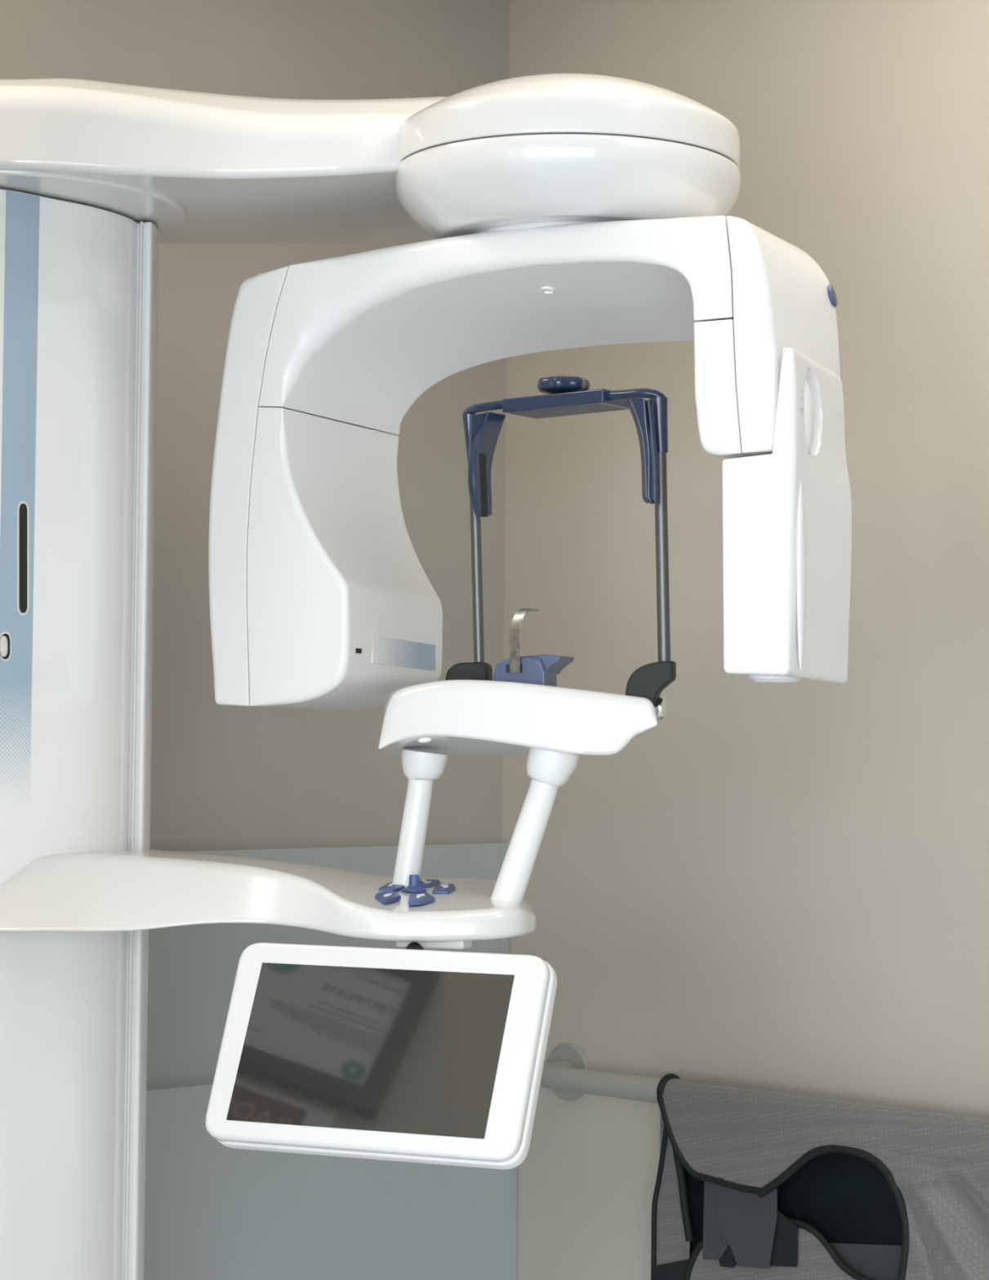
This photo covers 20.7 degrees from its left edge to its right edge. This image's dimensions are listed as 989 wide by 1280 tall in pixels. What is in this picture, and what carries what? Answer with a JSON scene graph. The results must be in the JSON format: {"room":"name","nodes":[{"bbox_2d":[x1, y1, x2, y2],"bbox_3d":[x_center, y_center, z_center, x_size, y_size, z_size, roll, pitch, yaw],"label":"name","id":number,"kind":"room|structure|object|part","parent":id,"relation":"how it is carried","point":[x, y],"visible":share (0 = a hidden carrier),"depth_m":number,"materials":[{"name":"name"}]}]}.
{"room":"radiology room","nodes":[
{"label":"radiology room","id":0,"kind":"room"},
{"bbox_2d":[0,0,509,851],"bbox_3d":[-0.743,0.098,3.928,0.100,2.800,2.244,-2,-3,45],"label":"wall","id":1,"kind":"structure","parent":0,"point":[224,777],"depth_m":4.25,"materials":[{"name":"beige paint"}]},
{"bbox_2d":[146,842,509,1088],"bbox_3d":[-0.684,0.496,3.896,0.032,0.372,1.973,-2,-3,45],"label":"wall panel","id":2,"kind":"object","parent":1,"relation":"attached to","point":[192,971],"depth_m":4.13,"materials":[{"name":"beige paint"}]},
{"bbox_2d":[143,1081,517,1279],"bbox_3d":[-0.682,1.079,3.866,0.060,0.835,1.973,-2,-3,45],"label":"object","id":3,"kind":"structure","parent":1,"relation":"attached to","point":[214,1211],"depth_m":4.22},
{"bbox_2d":[502,0,988,1279],"bbox_3d":[1.359,0.095,3.343,3.700,2.800,0.100,-2,-3,45],"label":"wall","id":4,"kind":"structure","parent":0,"point":[784,887],"depth_m":4.19,"materials":[{"name":"beige paint"}]},
{"bbox_2d":[539,1042,661,1103],"bbox_3d":[0.511,0.701,4.023,1.285,0.095,0.094,-2,-3,45],"label":"grab rail","id":5,"kind":"object","parent":4,"relation":"attached to","point":[566,1072],"visible":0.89,"depth_m":4.34,"materials":[{"name":"white metal"}]},
{"bbox_2d":[650,1073,988,1279],"bbox_3d":[0.541,1.084,3.937,0.859,0.830,0.072,-2,-3,45],"label":"apron","id":6,"kind":"object","parent":5,"relation":"hanging from","point":[752,1184],"visible":1,"depth_m":4.02,"materials":[{"name":"grey fabric"}]},
{"bbox_3d":[0.276,1.111,4.219,0.078,0.782,0.003,-2,-3,45],"label":"panel","id":7,"kind":"part","parent":6,"relation":"part of","materials":[{"name":"grey fabric"}]},
{"bbox_3d":[0.441,1.176,4.028,0.418,0.598,0.003,-2,-3,45],"label":"panel","id":8,"kind":"part","parent":6,"relation":"part of","materials":[{"name":"grey fabric"}]},
{"bbox_3d":[0.551,1.096,3.974,0.820,0.810,0.003,-2,-3,45],"label":"panel","id":9,"kind":"part","parent":6,"relation":"part of","materials":[{"name":"fabric"}]},
{"bbox_3d":[-0.014,1.434,0.844,9.500,0.100,9.500,1,-2,0],"label":"floor","id":10,"kind":"structure","parent":0,"visible":0},
{"bbox_2d":[0,73,851,1279],"bbox_3d":[-0.267,0.377,3.341,1.410,2.205,0.680,0,-2,20],"label":"machine","id":11,"kind":"object","parent":10,"relation":"on","point":[557,211],"visible":1,"depth_m":3.26,"materials":[{"name":"white paint"}]},
{"bbox_2d":[0,635,8,657],"bbox_3d":[-0.590,0.008,3.248,0.011,0.026,0.005,3,-3,-43],"label":"switch","id":12,"kind":"object","parent":11,"relation":"attached to","point":[3,639],"depth_m":3.25,"materials":[{"name":"white plastic"}]},
{"bbox_3d":[-0.464,0.475,3.482,0.037,2.018,0.123,1,-2,0],"label":"trim","id":13,"kind":"part","parent":11,"relation":"part of","materials":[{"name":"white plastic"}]},
{"bbox_3d":[-0.443,-0.633,3.441,1.021,0.181,0.502,1,-2,0],"label":"overhead arm","id":14,"kind":"part","parent":11,"relation":"part of","materials":[{"name":"white plastic"}]},
{"bbox_3d":[-0.405,0.314,3.332,0.951,0.102,0.421,0,-2,17],"label":"control arm","id":15,"kind":"part","parent":11,"relation":"part of","materials":[{"name":"white plastic"}]},
{"bbox_2d":[205,942,550,1163],"bbox_3d":[-0.129,0.456,3.000,0.386,0.222,0.246,1,-2,0],"label":"monitor","id":16,"kind":"object","parent":11,"relation":"on","point":[413,1054],"depth_m":2.98,"materials":[{"name":"white plastic"}]},
{"bbox_3d":[-0.101,0.233,3.323,0.053,0.172,0.033,1,-2,0],"label":"support post","id":17,"kind":"part","parent":11,"relation":"part of","materials":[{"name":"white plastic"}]},
{"bbox_2d":[400,749,447,780],"bbox_3d":[-0.086,0.154,3.326,0.057,0.038,0.057,1,-2,0],"label":"socket","id":18,"kind":"object","parent":11,"relation":"attached to","point":[416,764],"depth_m":3.31,"materials":[{"name":"white plastic"}]},
{"bbox_2d":[445,662,492,680],"bbox_3d":[-0.032,0.052,3.391,0.056,0.049,0.045,0,-2,8],"label":"socket","id":19,"kind":"object","parent":11,"relation":"attached to","point":[467,670],"depth_m":3.37,"materials":[{"name":"grey plastic"}]},
{"bbox_3d":[-0.022,-0.096,3.391,0.023,0.273,0.013,1,-2,0],"label":"rod","id":20,"kind":"part","parent":11,"relation":"part of","materials":[{"name":"grey metal"}]},
{"bbox_3d":[0.051,-0.384,3.344,0.645,0.206,0.262,-1,-3,29],"label":"gantry arm","id":21,"kind":"part","parent":11,"relation":"part of","materials":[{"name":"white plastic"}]},
{"bbox_3d":[0.036,0.239,3.213,0.094,0.200,0.037,1,-2,0],"label":"support post","id":22,"kind":"part","parent":11,"relation":"part of","materials":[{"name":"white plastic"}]},
{"bbox_2d":[492,656,556,686],"bbox_3d":[0.036,0.047,3.264,0.070,0.053,0.045,0,-2,20],"label":"chin rest","id":23,"kind":"object","parent":11,"relation":"on","point":[540,670],"depth_m":3.24,"materials":[{"name":"blue plastic"}]},
{"bbox_2d":[526,748,579,786],"bbox_3d":[0.070,0.150,3.217,0.064,0.053,0.061,1,-2,0],"label":"socket","id":24,"kind":"object","parent":11,"relation":"attached to","point":[545,767],"depth_m":3.19,"materials":[{"name":"white plastic"}]},
{"bbox_3d":[0.085,-0.312,3.325,0.065,0.022,0.066,1,-2,0],"label":"adjustment knob","id":25,"kind":"part","parent":11,"relation":"part of","materials":[{"name":"blue plastic"}]},
{"bbox_3d":[0.089,-0.285,3.325,0.131,0.011,0.060,-1,-3,35],"label":"underside plate","id":26,"kind":"part","parent":11,"relation":"part of","materials":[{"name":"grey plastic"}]},
{"bbox_2d":[394,133,740,239],"bbox_3d":[0.089,-0.534,3.324,0.425,0.084,0.425,1,-2,0],"label":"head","id":27,"kind":"object","parent":11,"relation":"on","point":[452,186],"depth_m":3.16,"materials":[{"name":"white plastic"}]},
{"bbox_3d":[0.186,0.081,3.201,0.032,0.027,0.027,0,-2,21],"label":"release knob","id":28,"kind":"part","parent":11,"relation":"part of","materials":[{"name":"silver metal"}]},
{"bbox_3d":[0.200,-0.108,3.222,0.023,0.294,0.015,1,-2,0],"label":"rod","id":29,"kind":"part","parent":11,"relation":"part of","materials":[{"name":"grey metal"}]},
{"bbox_3d":[0.316,-0.282,3.192,0.060,0.155,0.262,-1,-3,29],"label":"gantry leg","id":30,"kind":"part","parent":11,"relation":"part of","materials":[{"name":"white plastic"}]}
]}

